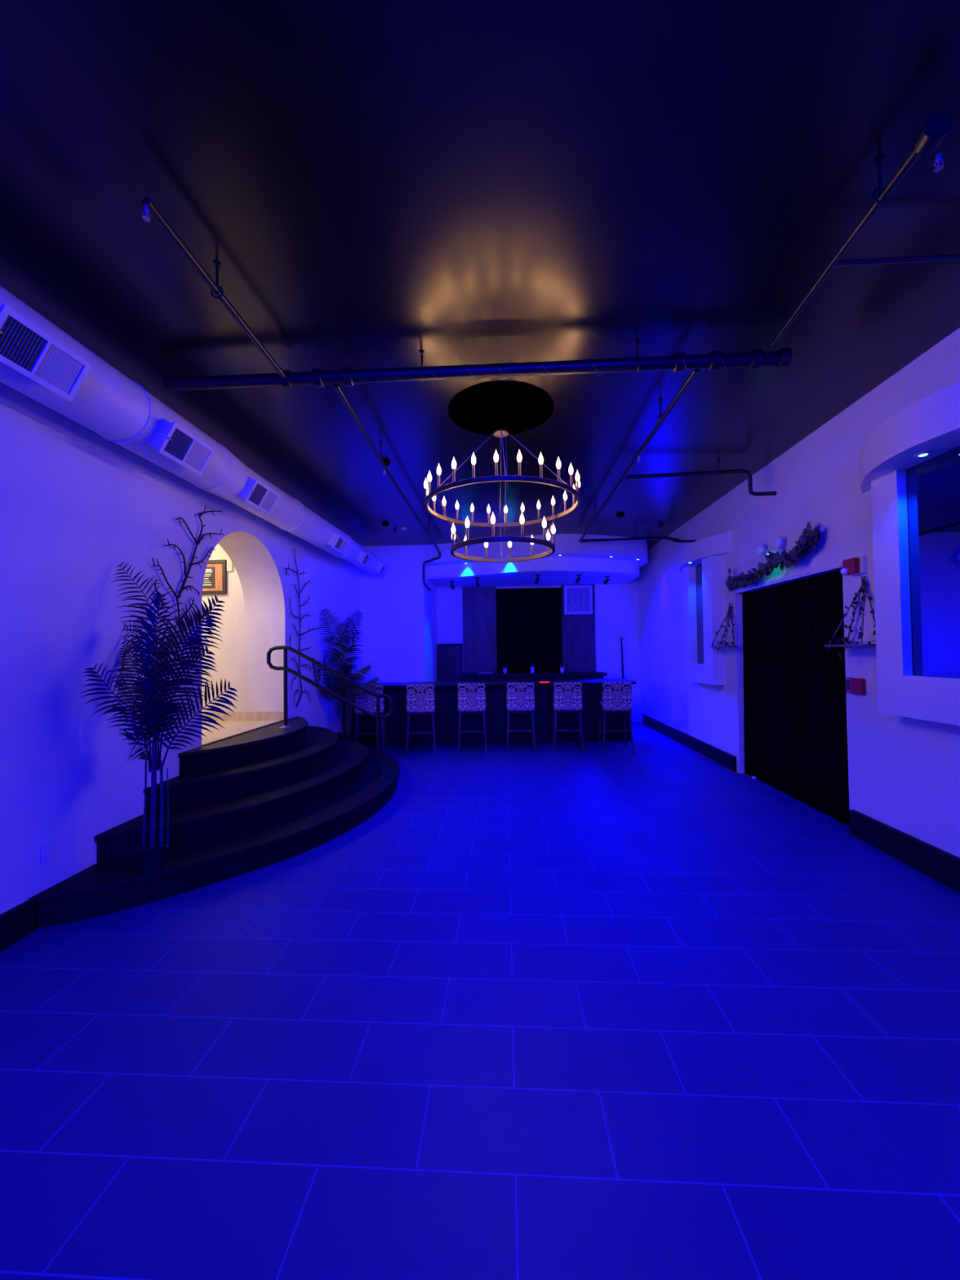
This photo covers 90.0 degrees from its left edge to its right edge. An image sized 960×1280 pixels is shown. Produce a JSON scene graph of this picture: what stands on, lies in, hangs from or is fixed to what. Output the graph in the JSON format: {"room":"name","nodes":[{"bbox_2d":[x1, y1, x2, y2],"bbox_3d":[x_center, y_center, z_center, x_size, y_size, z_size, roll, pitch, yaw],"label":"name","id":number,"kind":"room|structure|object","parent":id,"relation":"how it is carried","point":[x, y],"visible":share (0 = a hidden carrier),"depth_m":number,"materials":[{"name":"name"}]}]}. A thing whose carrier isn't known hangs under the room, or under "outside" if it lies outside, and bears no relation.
{"room":"entertainment venue","nodes":[
{"label":"entertainment venue","id":0,"kind":"room"},
{"bbox_2d":[136,839,168,875],"bbox_3d":[-2.144,1.427,3.150,0.178,0.165,0.178,-1,-1,3],"label":"pot","id":1,"kind":"object","parent":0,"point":[152,855],"depth_m":3.10,"materials":[{"name":"black paint"}]},
{"bbox_2d":[0,382,360,914],"bbox_3d":[-2.909,-0.127,2.716,0.500,3.650,13.100,-1,-1,3],"label":"wall","id":2,"kind":"structure","parent":0,"point":[77,504],"depth_m":3.18,"materials":[{"name":"paint"}]},
{"bbox_2d":[0,899,35,951],"bbox_3d":[-2.793,1.529,-0.538,0.040,0.185,6.690,-1,-1,3],"label":"baseboard","id":3,"kind":"structure","parent":2,"relation":"attached to","point":[17,922],"depth_m":2.70,"materials":[{"name":"black wood"}]},
{"bbox_2d":[40,840,53,866],"bbox_3d":[-2.623,1.294,2.914,0.012,0.120,0.080,-1,-1,3],"label":"wall outlet","id":4,"kind":"object","parent":2,"relation":"attached to","point":[46,850],"visible":1,"depth_m":2.91,"materials":[{"name":"white plastic"}]},
{"bbox_2d":[151,505,223,635],"bbox_3d":[-2.543,-0.641,4.237,0.043,1.267,0.968,-1,-1,3],"label":"decoration","id":5,"kind":"object","parent":2,"relation":"attached to","point":[197,542],"visible":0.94,"depth_m":4.17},
{"bbox_2d":[0,285,389,577],"bbox_3d":[-2.336,-1.508,2.804,0.566,0.452,12.483,-1,-1,4],"label":"ventilation duct","id":6,"kind":"object","parent":2,"relation":"attached to","point":[40,361],"visible":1,"depth_m":3.09,"materials":[{"name":"metal"}]},
{"bbox_2d":[0,315,43,368],"bbox_3d":[-2.167,-1.391,2.251,0.089,0.150,0.185,-1,-1,3],"label":"vent grille","id":7,"kind":"object","parent":6,"relation":"attached to","point":[21,343],"depth_m":2.26,"materials":[{"name":"metal"}]},
{"bbox_2d":[147,417,172,448],"bbox_3d":[-2.185,-1.412,3.467,0.256,0.263,0.410,-1,-1,3],"label":"vent","id":8,"kind":"object","parent":6,"relation":"attached to","point":[162,438],"depth_m":3.26,"materials":[{"name":"metal"}]},
{"bbox_2d":[164,427,191,459],"bbox_3d":[-2.107,-1.367,3.349,0.089,0.150,0.185,-1,-1,3],"label":"vent grille","id":9,"kind":"object","parent":6,"relation":"attached to","point":[177,441],"depth_m":3.34,"materials":[{"name":"metal"}]},
{"bbox_2d":[237,476,254,499],"bbox_3d":[-2.145,-1.398,4.576,0.256,0.263,0.410,-1,-1,3],"label":"vent","id":10,"kind":"object","parent":6,"relation":"attached to","point":[247,492],"depth_m":4.37,"materials":[{"name":"metal"}]},
{"bbox_2d":[248,483,266,505],"bbox_3d":[-2.067,-1.353,4.458,0.089,0.150,0.185,-1,-1,3],"label":"vent grille","id":11,"kind":"object","parent":6,"relation":"attached to","point":[257,491],"depth_m":4.45,"materials":[{"name":"metal"}]},
{"bbox_2d":[327,533,338,546],"bbox_3d":[-1.988,-1.353,6.600,0.241,0.237,0.360,-1,-1,3],"label":"vent","id":12,"kind":"object","parent":6,"relation":"attached to","point":[333,541],"depth_m":6.42,"materials":[{"name":"metal"}]},
{"bbox_2d":[334,537,342,549],"bbox_3d":[-1.909,-1.308,6.495,0.074,0.124,0.160,-1,-1,3],"label":"vent grille","id":13,"kind":"object","parent":6,"relation":"attached to","point":[338,541],"depth_m":6.48,"materials":[{"name":"metal"}]},
{"bbox_2d":[355,551,365,562],"bbox_3d":[-1.913,-1.337,7.798,0.241,0.237,0.360,-1,-1,3],"label":"vent","id":14,"kind":"object","parent":6,"relation":"attached to","point":[362,557],"depth_m":7.62,"materials":[{"name":"metal"}]},
{"bbox_2d":[373,562,382,572],"bbox_3d":[-1.837,-1.316,8.765,0.241,0.237,0.360,-1,-1,3],"label":"vent","id":15,"kind":"object","parent":6,"relation":"attached to","point":[379,568],"depth_m":8.58,"materials":[{"name":"metal"}]},
{"bbox_2d":[201,720,283,746],"bbox_3d":[-2.502,0.989,5.233,0.034,0.011,1.660,-1,-1,3],"label":"trim","id":16,"kind":"structure","parent":2,"relation":"attached to","point":[238,734],"depth_m":5.00,"materials":[{"name":"black wood"}]},
{"bbox_2d":[200,530,284,746],"bbox_3d":[-2.779,-0.090,5.273,0.522,2.170,1.680,-1,-1,3],"label":"archway","id":17,"kind":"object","parent":2,"relation":"attached to","point":[257,571],"depth_m":6.09,"materials":[{"name":"paint"}]},
{"bbox_2d":[285,548,320,707],"bbox_3d":[-2.415,-0.151,6.606,0.039,2.093,1.184,-1,-1,2],"label":"decoration","id":18,"kind":"object","parent":2,"relation":"attached to","point":[300,638],"visible":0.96,"depth_m":6.43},
{"bbox_2d":[201,543,244,711],"bbox_3d":[-4.521,-0.405,6.309,3.100,2.890,0.155,-1,-1,3],"label":"wall","id":19,"kind":"structure","parent":0,"point":[229,659],"depth_m":6.15,"materials":[{"name":"paint"}]},
{"bbox_2d":[202,560,226,594],"bbox_3d":[-3.577,-0.805,6.173,0.650,0.440,0.028,-1,-1,3],"label":"framed picture","id":20,"kind":"object","parent":19,"relation":"attached to","point":[215,581],"visible":0.48,"depth_m":6.16,"materials":[{"name":"brown wood"}]},
{"bbox_2d":[202,567,214,588],"bbox_3d":[-3.577,-0.800,6.170,0.350,0.270,0.005,-1,-1,3],"label":"print","id":21,"kind":"object","parent":20,"relation":"attached to","point":[209,576],"depth_m":6.16,"materials":[{"name":"paper"}]},
{"bbox_2d":[226,555,232,571],"bbox_3d":[-3.209,-0.979,6.160,0.070,0.200,0.024,-1,-1,3],"label":"door chime","id":22,"kind":"object","parent":19,"relation":"attached to","point":[229,564],"visible":0.74,"depth_m":6.15,"materials":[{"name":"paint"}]},
{"bbox_2d":[201,711,283,719],"bbox_3d":[-4.264,0.979,6.171,3.590,0.110,0.030,-1,-1,3],"label":"baseboard","id":23,"kind":"structure","parent":19,"relation":"attached to","point":[237,715],"depth_m":6.08,"materials":[{"name":"wood"}]},
{"bbox_2d":[201,720,280,744],"bbox_3d":[-4.329,1.085,4.870,3.599,0.160,2.900,-1,-1,3],"label":"floor","id":24,"kind":"structure","parent":0,"point":[232,727],"depth_m":5.48,"materials":[{"name":"tile"}]},
{"bbox_2d":[360,545,436,682],"bbox_3d":[-1.637,0.027,10.056,1.240,3.650,1.700,-1,-1,3],"label":"wall","id":25,"kind":"structure","parent":0,"point":[398,626],"depth_m":9.22,"materials":[{"name":"paint"}]},
{"bbox_2d":[0,721,959,1279],"bbox_3d":[0.230,1.735,3.354,6.650,0.120,15.200,-1,-1,3],"label":"floor","id":26,"kind":"structure","parent":0,"point":[658,1011],"depth_m":1.92,"materials":[{"name":"tile"}]},
{"bbox_2d":[28,715,399,928],"bbox_3d":[-1.735,1.358,5.063,1.548,0.760,4.620,-1,-1,3],"label":"staircase","id":27,"kind":"structure","parent":26,"relation":"on","point":[251,801],"depth_m":3.90,"materials":[{"name":"black paint"}]},
{"bbox_2d":[80,561,238,875],"bbox_3d":[-2.116,0.468,3.239,0.968,2.085,0.546,-1,-1,3],"label":"potted palm","id":28,"kind":"object","parent":27,"relation":"on","point":[152,855],"visible":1,"depth_m":3.17,"materials":[{"name":"green plant"}]},
{"bbox_2d":[266,645,393,780],"bbox_3d":[-1.689,0.806,5.403,1.452,1.499,0.130,-1,-1,3],"label":"handrail","id":29,"kind":"object","parent":27,"relation":"on","point":[285,648],"visible":1,"depth_m":5.39,"materials":[{"name":"black metal"}]},
{"bbox_2d":[312,607,380,740],"bbox_3d":[-1.930,0.555,7.069,0.939,2.084,0.497,-1,-1,3],"label":"potted palm","id":30,"kind":"object","parent":27,"relation":"on","point":[340,689],"visible":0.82,"depth_m":7.11,"materials":[{"name":"green plant"}]},
{"bbox_2d":[335,731,354,740],"bbox_3d":[-1.998,1.489,7.108,0.273,0.220,0.273,-1,-1,3],"label":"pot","id":31,"kind":"object","parent":30,"relation":"on","point":[344,735],"depth_m":7.05,"materials":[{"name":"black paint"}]},
{"bbox_2d":[354,684,387,751],"bbox_3d":[-1.730,1.248,7.633,0.466,1.100,0.490,-1,-1,-6],"label":"bar stool","id":32,"kind":"object","parent":26,"relation":"on","point":[368,702],"visible":0.66,"depth_m":7.42,"materials":[{"name":"fabric"}]},
{"bbox_2d":[405,683,435,755],"bbox_3d":[-0.939,1.239,7.671,0.466,1.100,0.490,-1,-1,-5],"label":"bar stool","id":33,"kind":"object","parent":26,"relation":"on","point":[420,698],"visible":1,"depth_m":7.45,"materials":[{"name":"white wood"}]},
{"bbox_2d":[457,682,487,754],"bbox_3d":[-0.120,1.230,7.728,0.466,1.100,0.490,-1,-1,1],"label":"bar stool","id":34,"kind":"object","parent":26,"relation":"on","point":[471,696],"visible":1,"depth_m":7.51,"materials":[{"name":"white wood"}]},
{"bbox_2d":[342,678,635,746],"bbox_3d":[0.175,1.268,8.427,5.126,1.050,0.844,-1,-1,-3],"label":"bar counter","id":35,"kind":"object","parent":26,"relation":"on","point":[446,713],"depth_m":8.24,"materials":[{"name":"black wood"}]},
{"bbox_2d":[352,678,635,688],"bbox_3d":[0.169,0.766,8.439,5.126,0.045,0.844,-1,-1,-3],"label":"countertop","id":36,"kind":"structure","parent":35,"relation":"on","point":[584,682],"depth_m":8.35,"materials":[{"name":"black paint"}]},
{"bbox_2d":[506,682,536,753],"bbox_3d":[0.647,1.221,7.727,0.466,1.100,0.490,-1,-1,2],"label":"bar stool","id":37,"kind":"object","parent":26,"relation":"on","point":[520,696],"visible":1,"depth_m":7.51,"materials":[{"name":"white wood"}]},
{"bbox_2d":[460,671,607,681],"bbox_3d":[1.136,1.265,10.328,3.045,1.120,0.640,-1,-1,3],"label":"countertop","id":38,"kind":"structure","parent":26,"relation":"on","point":[521,675],"depth_m":10.07,"materials":[{"name":"black wood"}]},
{"bbox_2d":[551,681,584,753],"bbox_3d":[1.398,1.212,7.706,0.466,1.100,0.490,-1,-1,5],"label":"bar stool","id":39,"kind":"object","parent":26,"relation":"on","point":[567,695],"visible":1,"depth_m":7.49,"materials":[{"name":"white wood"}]},
{"bbox_2d":[598,681,634,754],"bbox_3d":[2.137,1.200,7.606,0.466,1.100,0.490,-1,-1,5],"label":"bar stool","id":40,"kind":"object","parent":26,"relation":"on","point":[616,695],"visible":1,"depth_m":7.39,"materials":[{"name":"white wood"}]},
{"bbox_2d":[617,636,626,679],"bbox_3d":[2.980,0.861,10.036,0.280,1.871,0.280,-1,-1,3],"label":"stand","id":41,"kind":"object","parent":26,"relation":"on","point":[621,639],"visible":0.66,"depth_m":10.03,"materials":[{"name":"black metal"}]},
{"bbox_2d":[0,0,959,550],"bbox_3d":[0.185,-2.048,3.442,6.650,0.150,15.200,-1,-1,3],"label":"ceiling","id":42,"kind":"structure","parent":0,"point":[371,184],"depth_m":2.27,"materials":[{"name":"paint"}]},
{"bbox_2d":[448,381,554,435],"bbox_3d":[0.177,-1.952,4.101,0.900,0.012,0.900,-1,-1,3],"label":"ceiling medallion","id":43,"kind":"object","parent":42,"relation":"attached to","point":[526,406],"visible":0.94,"depth_m":4.02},
{"bbox_2d":[423,409,580,562],"bbox_3d":[0.184,-1.341,4.087,1.318,1.206,1.316,-1,-1,3],"label":"chandelier","id":44,"kind":"object","parent":43,"relation":"hanging from","point":[500,433],"visible":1,"depth_m":3.82,"materials":[{"name":"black metal"}]},
{"bbox_2d":[423,477,428,500],"bbox_3d":[-0.448,-1.254,3.986,0.038,0.196,0.036,-1,-1,3],"label":"bulb","id":45,"kind":"object","parent":44,"relation":"on","point":[425,484],"depth_m":3.98,"materials":[{"name":"white glass"}]},
{"bbox_2d":[426,470,431,494],"bbox_3d":[-0.401,-1.258,3.826,0.038,0.196,0.036,-1,-1,3],"label":"bulb","id":46,"kind":"object","parent":44,"relation":"on","point":[429,477],"depth_m":3.82,"materials":[{"name":"white glass"}]},
{"bbox_2d":[431,495,435,511],"bbox_3d":[-0.413,-1.247,4.316,0.038,0.196,0.036,-1,-1,3],"label":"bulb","id":47,"kind":"object","parent":44,"relation":"on","point":[433,498],"depth_m":4.31,"materials":[{"name":"white glass"}]},
{"bbox_2d":[436,462,441,488],"bbox_3d":[-0.314,-1.263,3.683,0.038,0.196,0.036,-1,-1,3],"label":"bulb","id":48,"kind":"object","parent":44,"relation":"on","point":[438,469],"depth_m":3.67,"materials":[{"name":"white glass"}]},
{"bbox_2d":[442,496,446,516],"bbox_3d":[-0.333,-1.244,4.463,0.038,0.196,0.036,-1,-1,3],"label":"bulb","id":49,"kind":"object","parent":44,"relation":"on","point":[444,502],"depth_m":4.45,"materials":[{"name":"white glass"}]},
{"bbox_2d":[451,522,455,546],"bbox_3d":[-0.219,-0.871,3.945,0.038,0.196,0.036,-1,-1,3],"label":"candle holder","id":50,"kind":"object","parent":44,"relation":"on","point":[452,531],"depth_m":3.94,"materials":[{"name":"gold metal"}]},
{"bbox_2d":[451,457,456,482],"bbox_3d":[-0.193,-1.267,3.567,0.038,0.196,0.036,-1,-1,3],"label":"bulb","id":51,"kind":"object","parent":44,"relation":"on","point":[453,464],"depth_m":3.56,"materials":[{"name":"white glass"}]},
{"bbox_2d":[455,500,458,519],"bbox_3d":[-0.217,-1.243,4.584,0.038,0.196,0.036,-1,-1,3],"label":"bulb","id":52,"kind":"object","parent":44,"relation":"on","point":[456,504],"depth_m":4.57,"materials":[{"name":"white glass"}]},
{"bbox_2d":[463,534,467,555],"bbox_3d":[-0.129,-0.862,4.364,0.038,0.196,0.036,-1,-1,3],"label":"candle holder","id":53,"kind":"object","parent":44,"relation":"on","point":[465,547],"depth_m":4.36,"materials":[{"name":"gold metal"}]},
{"bbox_2d":[465,515,470,540],"bbox_3d":[-0.098,-0.876,3.758,0.038,0.196,0.036,-1,-1,3],"label":"candle holder","id":54,"kind":"object","parent":44,"relation":"on","point":[467,522],"depth_m":3.75,"materials":[{"name":"gold metal"}]},
{"bbox_2d":[470,502,474,522],"bbox_3d":[-0.074,-1.243,4.671,0.038,0.196,0.036,-1,-1,3],"label":"bulb","id":55,"kind":"object","parent":44,"relation":"on","point":[472,508],"depth_m":4.66,"materials":[{"name":"white glass"}]},
{"bbox_2d":[471,452,475,478],"bbox_3d":[-0.046,-1.270,3.487,0.038,0.196,0.036,-1,-1,3],"label":"bulb","id":56,"kind":"object","parent":44,"relation":"on","point":[473,459],"depth_m":3.48,"materials":[{"name":"white glass"}]},
{"bbox_2d":[486,503,490,523],"bbox_3d":[0.086,-1.243,4.718,0.038,0.196,0.036,-1,-1,3],"label":"bulb","id":57,"kind":"object","parent":44,"relation":"on","point":[488,509],"depth_m":4.71,"materials":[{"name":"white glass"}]},
{"bbox_2d":[490,511,495,537],"bbox_3d":[0.100,-0.881,3.657,0.038,0.196,0.036,-1,-1,3],"label":"candle holder","id":58,"kind":"object","parent":44,"relation":"on","point":[492,518],"depth_m":3.65,"materials":[{"name":"metal"}]},
{"bbox_2d":[493,448,498,475],"bbox_3d":[0.117,-1.273,3.448,0.038,0.196,0.036,-1,-1,3],"label":"bulb","id":59,"kind":"object","parent":44,"relation":"on","point":[495,456],"depth_m":3.44,"materials":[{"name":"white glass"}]},
{"bbox_2d":[503,505,507,523],"bbox_3d":[0.253,-1.245,4.722,0.038,0.196,0.036,-1,-1,3],"label":"bulb","id":60,"kind":"object","parent":44,"relation":"on","point":[504,505],"depth_m":4.71,"materials":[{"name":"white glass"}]},
{"bbox_2d":[507,541,511,558],"bbox_3d":[0.280,-0.864,4.496,0.038,0.196,0.036,-1,-1,3],"label":"candle holder","id":61,"kind":"object","parent":44,"relation":"on","point":[509,544],"depth_m":4.49,"materials":[{"name":"metal"}]},
{"bbox_2d":[516,449,522,475],"bbox_3d":[0.284,-1.275,3.452,0.038,0.196,0.036,-1,-1,3],"label":"bulb","id":62,"kind":"object","parent":44,"relation":"on","point":[519,457],"depth_m":3.44,"materials":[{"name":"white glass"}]},
{"bbox_2d":[519,511,524,537],"bbox_3d":[0.321,-0.883,3.668,0.038,0.196,0.036,-1,-1,3],"label":"bulb","id":63,"kind":"object","parent":44,"relation":"on","point":[522,519],"depth_m":3.66,"materials":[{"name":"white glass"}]},
{"bbox_2d":[530,534,533,555],"bbox_3d":[0.477,-0.869,4.394,0.038,0.196,0.036,-1,-1,3],"label":"candle holder","id":64,"kind":"object","parent":44,"relation":"on","point":[531,544],"depth_m":4.39,"materials":[{"name":"metal"}]},
{"bbox_2d":[536,499,540,519],"bbox_3d":[0.563,-1.252,4.603,0.038,0.196,0.036,-1,-1,3],"label":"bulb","id":65,"kind":"object","parent":44,"relation":"on","point":[538,505],"depth_m":4.59,"materials":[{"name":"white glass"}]},
{"bbox_2d":[537,451,543,477],"bbox_3d":[0.444,-1.276,3.499,0.038,0.196,0.036,-1,-1,3],"label":"bulb","id":66,"kind":"object","parent":44,"relation":"on","point":[540,460],"depth_m":3.49,"materials":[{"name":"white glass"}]},
{"bbox_2d":[542,515,546,540],"bbox_3d":[0.508,-0.883,3.789,0.038,0.196,0.036,-1,-1,3],"label":"candle holder","id":67,"kind":"object","parent":44,"relation":"on","point":[544,522],"depth_m":3.78,"materials":[{"name":"metal"}]},
{"bbox_2d":[546,528,550,551],"bbox_3d":[0.598,-0.874,4.208,0.038,0.196,0.036,-1,-1,3],"label":"candle holder","id":68,"kind":"object","parent":44,"relation":"on","point":[548,535],"depth_m":4.20,"materials":[{"name":"metal"}]},
{"bbox_2d":[551,495,555,515],"bbox_3d":[0.684,-1.256,4.488,0.038,0.196,0.036,-1,-1,3],"label":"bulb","id":69,"kind":"object","parent":44,"relation":"on","point":[553,501],"depth_m":4.48,"materials":[{"name":"white glass"}]},
{"bbox_2d":[551,524,555,545],"bbox_3d":[0.609,-0.879,3.986,0.038,0.196,0.036,-1,-1,3],"label":"candle holder","id":70,"kind":"object","parent":44,"relation":"on","point":[553,530],"depth_m":3.98,"materials":[{"name":"white glass"}]},
{"bbox_2d":[555,457,560,482],"bbox_3d":[0.587,-1.276,3.587,0.038,0.196,0.036,-1,-1,3],"label":"bulb","id":71,"kind":"object","parent":44,"relation":"on","point":[558,463],"depth_m":3.58,"materials":[{"name":"white glass"}]},
{"bbox_2d":[563,490,567,511],"bbox_3d":[0.771,-1.260,4.345,0.038,0.196,0.036,-1,-1,3],"label":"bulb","id":72,"kind":"object","parent":44,"relation":"on","point":[565,500],"depth_m":4.34,"materials":[{"name":"white glass"}]},
{"bbox_2d":[568,462,573,487],"bbox_3d":[0.703,-1.274,3.708,0.038,0.196,0.036,-1,-1,3],"label":"bulb","id":73,"kind":"object","parent":44,"relation":"on","point":[571,468],"depth_m":3.70,"materials":[{"name":"white glass"}]},
{"bbox_2d":[572,484,575,506],"bbox_3d":[0.818,-1.265,4.184,0.038,0.196,0.036,-1,-1,3],"label":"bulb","id":74,"kind":"object","parent":44,"relation":"on","point":[574,500],"depth_m":4.18,"materials":[{"name":"white glass"}]},
{"bbox_2d":[574,469,579,493],"bbox_3d":[0.783,-1.272,3.854,0.038,0.196,0.036,-1,-1,3],"label":"bulb","id":75,"kind":"object","parent":44,"relation":"on","point":[577,476],"depth_m":3.84,"materials":[{"name":"white glass"}]},
{"bbox_2d":[142,112,959,591],"bbox_3d":[0.573,-1.480,5.431,5.295,0.904,7.262,-1,-1,3],"label":"sprinkler pipework","id":76,"kind":"object","parent":42,"relation":"hanging from","point":[937,126],"visible":0.99,"depth_m":3.20,"materials":[{"name":"paint"}]},
{"bbox_2d":[426,556,639,587],"bbox_3d":[1.063,-1.362,9.778,4.220,0.250,2.023,-1,-1,3],"label":"soffit","id":77,"kind":"structure","parent":0,"point":[553,571],"depth_m":9.28,"materials":[{"name":"paint"}]},
{"bbox_2d":[423,533,648,567],"bbox_3d":[1.122,-1.666,9.642,4.360,0.350,2.303,-1,-1,3],"label":"soffit","id":78,"kind":"structure","parent":0,"point":[568,545],"depth_m":8.72,"materials":[{"name":"paint"}]},
{"bbox_2d":[436,577,640,721],"bbox_3d":[1.445,0.008,10.840,4.830,3.650,0.200,-1,-1,3],"label":"wall","id":79,"kind":"structure","parent":0,"point":[616,606],"depth_m":10.67,"materials":[{"name":"paint"}]},
{"bbox_2d":[436,644,462,681],"bbox_3d":[-0.764,0.974,10.781,0.750,1.770,0.105,-1,-1,3],"label":"door","id":80,"kind":"structure","parent":79,"relation":"in","point":[449,659],"depth_m":10.76,"materials":[{"name":"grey wood"}]},
{"bbox_2d":[462,586,497,672],"bbox_3d":[-0.002,-0.175,10.803,0.766,2.049,0.038,-1,-1,3],"label":"panel","id":81,"kind":"object","parent":79,"relation":"attached to","point":[479,626],"visible":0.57,"depth_m":10.79,"materials":[{"name":"grey wood"}]},
{"bbox_2d":[496,587,562,672],"bbox_3d":[1.093,-0.220,10.661,1.452,1.864,0.061,-1,-1,3],"label":"curtain","id":82,"kind":"object","parent":79,"relation":"attached to","point":[529,623],"visible":0.97,"depth_m":10.66,"materials":[{"name":"black fabric"}]},
{"bbox_2d":[560,584,595,671],"bbox_3d":[2.190,-0.204,10.684,0.736,2.049,0.038,-1,-1,3],"label":"panel","id":83,"kind":"object","parent":79,"relation":"attached to","point":[579,646],"visible":0.54,"depth_m":10.66,"materials":[{"name":"grey wood"}]},
{"bbox_2d":[564,585,592,614],"bbox_3d":[2.179,-0.890,10.651,0.620,0.640,0.042,-1,-1,3],"label":"carving","id":84,"kind":"object","parent":83,"relation":"attached to","point":[578,599],"visible":1,"depth_m":10.64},
{"bbox_2d":[638,327,959,857],"bbox_3d":[3.293,-0.188,3.331,0.320,3.650,15.000,-1,-1,3],"label":"wall","id":85,"kind":"structure","parent":0,"point":[904,772],"depth_m":4.30,"materials":[{"name":"paint"}]},
{"bbox_2d":[643,714,737,772],"bbox_3d":[3.401,1.650,8.242,0.045,0.200,4.100,-1,-1,3],"label":"baseboard","id":86,"kind":"structure","parent":85,"relation":"attached to","point":[727,760],"depth_m":7.45,"materials":[{"name":"black wood"}]},
{"bbox_2d":[696,564,704,663],"bbox_3d":[3.317,-0.391,7.080,0.031,1.488,0.518,-1,-1,3],"label":"window","id":87,"kind":"structure","parent":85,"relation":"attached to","point":[699,568],"depth_m":7.22,"materials":[{"name":"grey glass"}]},
{"bbox_2d":[682,555,724,684],"bbox_3d":[3.259,-0.256,7.056,0.150,1.760,1.050,-1,-1,3],"label":"window frame","id":88,"kind":"structure","parent":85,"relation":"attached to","point":[712,672],"depth_m":6.72,"materials":[{"name":"paint"}]},
{"bbox_2d":[678,530,733,572],"bbox_3d":[3.179,-1.264,7.117,0.290,0.260,1.760,-1,-1,3],"label":"trim","id":89,"kind":"structure","parent":85,"relation":"attached to","point":[720,544],"depth_m":6.64,"materials":[{"name":"paint"}]},
{"bbox_2d":[709,603,737,651],"bbox_3d":[3.188,-0.163,6.261,0.211,0.642,0.442,-1,-1,3],"label":"shelf","id":90,"kind":"object","parent":85,"relation":"attached to","point":[730,611],"visible":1,"depth_m":6.22,"materials":[{"name":"brown wood"}]},
{"bbox_2d":[755,537,782,559],"bbox_3d":[3.166,-0.996,5.239,0.120,0.197,0.484,-1,-1,3],"label":"emergency light","id":91,"kind":"object","parent":85,"relation":"attached to","point":[777,544],"visible":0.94,"depth_m":5.11,"materials":[{"name":"white plastic"}]},
{"bbox_2d":[725,521,821,591],"bbox_3d":[3.115,-0.853,5.296,0.176,0.484,1.877,-1,-1,3],"label":"leaf garland","id":92,"kind":"object","parent":85,"relation":"attached to","point":[809,540],"visible":1,"depth_m":4.93},
{"bbox_2d":[732,560,842,593],"bbox_3d":[3.246,-0.642,5.207,0.066,0.050,2.060,-1,-1,3],"label":"door frame","id":93,"kind":"structure","parent":85,"relation":"in","point":[836,566],"depth_m":4.90,"materials":[{"name":"paint"}]},
{"bbox_2d":[741,568,842,594],"bbox_3d":[3.308,-0.620,5.188,0.024,0.024,1.966,-1,-1,3],"label":"curtain rod","id":94,"kind":"object","parent":85,"relation":"attached to","point":[837,570],"visible":0.5,"depth_m":4.99,"materials":[{"name":"black metal"}]},
{"bbox_2d":[742,569,849,825],"bbox_3d":[3.325,0.527,5.159,0.084,2.275,1.935,-1,-1,3],"label":"curtain","id":95,"kind":"object","parent":94,"relation":"hanging from","point":[795,725],"visible":0.9,"depth_m":4.99,"materials":[{"name":"black fabric"}]},
{"bbox_2d":[824,575,875,659],"bbox_3d":[3.061,-0.183,3.942,0.209,0.688,0.494,-1,-1,3],"label":"shelf","id":96,"kind":"object","parent":85,"relation":"attached to","point":[846,639],"visible":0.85,"depth_m":3.94,"materials":[{"name":"brown wood"}]},
{"bbox_2d":[840,555,866,575],"bbox_3d":[3.103,-0.618,4.004,0.122,0.145,0.165,-1,-1,3],"label":"fire alarm strobe","id":97,"kind":"object","parent":85,"relation":"attached to","point":[855,566],"visible":1,"depth_m":3.96,"materials":[{"name":"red plastic"}]},
{"bbox_2d":[845,677,866,694],"bbox_3d":[3.160,0.386,4.046,0.039,0.130,0.190,-1,-1,3],"label":"station","id":98,"kind":"object","parent":85,"relation":"attached to","point":[853,685],"visible":1,"depth_m":4.02,"materials":[{"name":"red plastic"}]},
{"bbox_2d":[848,809,959,892],"bbox_3d":[2.949,1.459,-0.043,0.045,0.210,8.300,-1,-1,3],"label":"baseboard","id":99,"kind":"structure","parent":85,"relation":"attached to","point":[935,863],"depth_m":3.50,"materials":[{"name":"black wood"}]},
{"bbox_2d":[859,381,959,493],"bbox_3d":[2.921,-1.358,3.127,0.370,0.270,1.700,-1,-1,3],"label":"trim","id":100,"kind":"structure","parent":85,"relation":"attached to","point":[931,423],"depth_m":3.07,"materials":[{"name":"paint"}]},
{"bbox_2d":[906,469,913,675],"bbox_3d":[3.051,-0.483,3.409,0.005,1.470,0.002,-1,-1,3],"label":"trim","id":101,"kind":"structure","parent":85,"relation":"attached to","point":[906,469],"depth_m":3.41,"materials":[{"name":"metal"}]},
{"bbox_2d":[871,469,959,725],"bbox_3d":[3.043,-0.345,3.097,0.150,1.760,1.100,-1,-1,3],"label":"window frame","id":102,"kind":"structure","parent":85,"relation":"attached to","point":[901,693],"depth_m":3.44,"materials":[{"name":"paint"}]},
{"bbox_2d":[913,450,932,457],"bbox_3d":[2.901,-1.215,3.145,0.090,0.016,0.090,-1,-1,3],"label":"recessed light","id":103,"kind":"object","parent":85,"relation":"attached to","point":[924,453],"visible":1,"depth_m":3.13,"materials":[{"name":"white plastic"}]},
{"bbox_2d":[906,445,959,678],"bbox_3d":[3.074,-0.491,3.079,0.081,1.468,0.658,-1,-1,3],"label":"window","id":104,"kind":"structure","parent":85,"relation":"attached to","point":[933,484],"depth_m":3.20,"materials":[{"name":"clear glass"}]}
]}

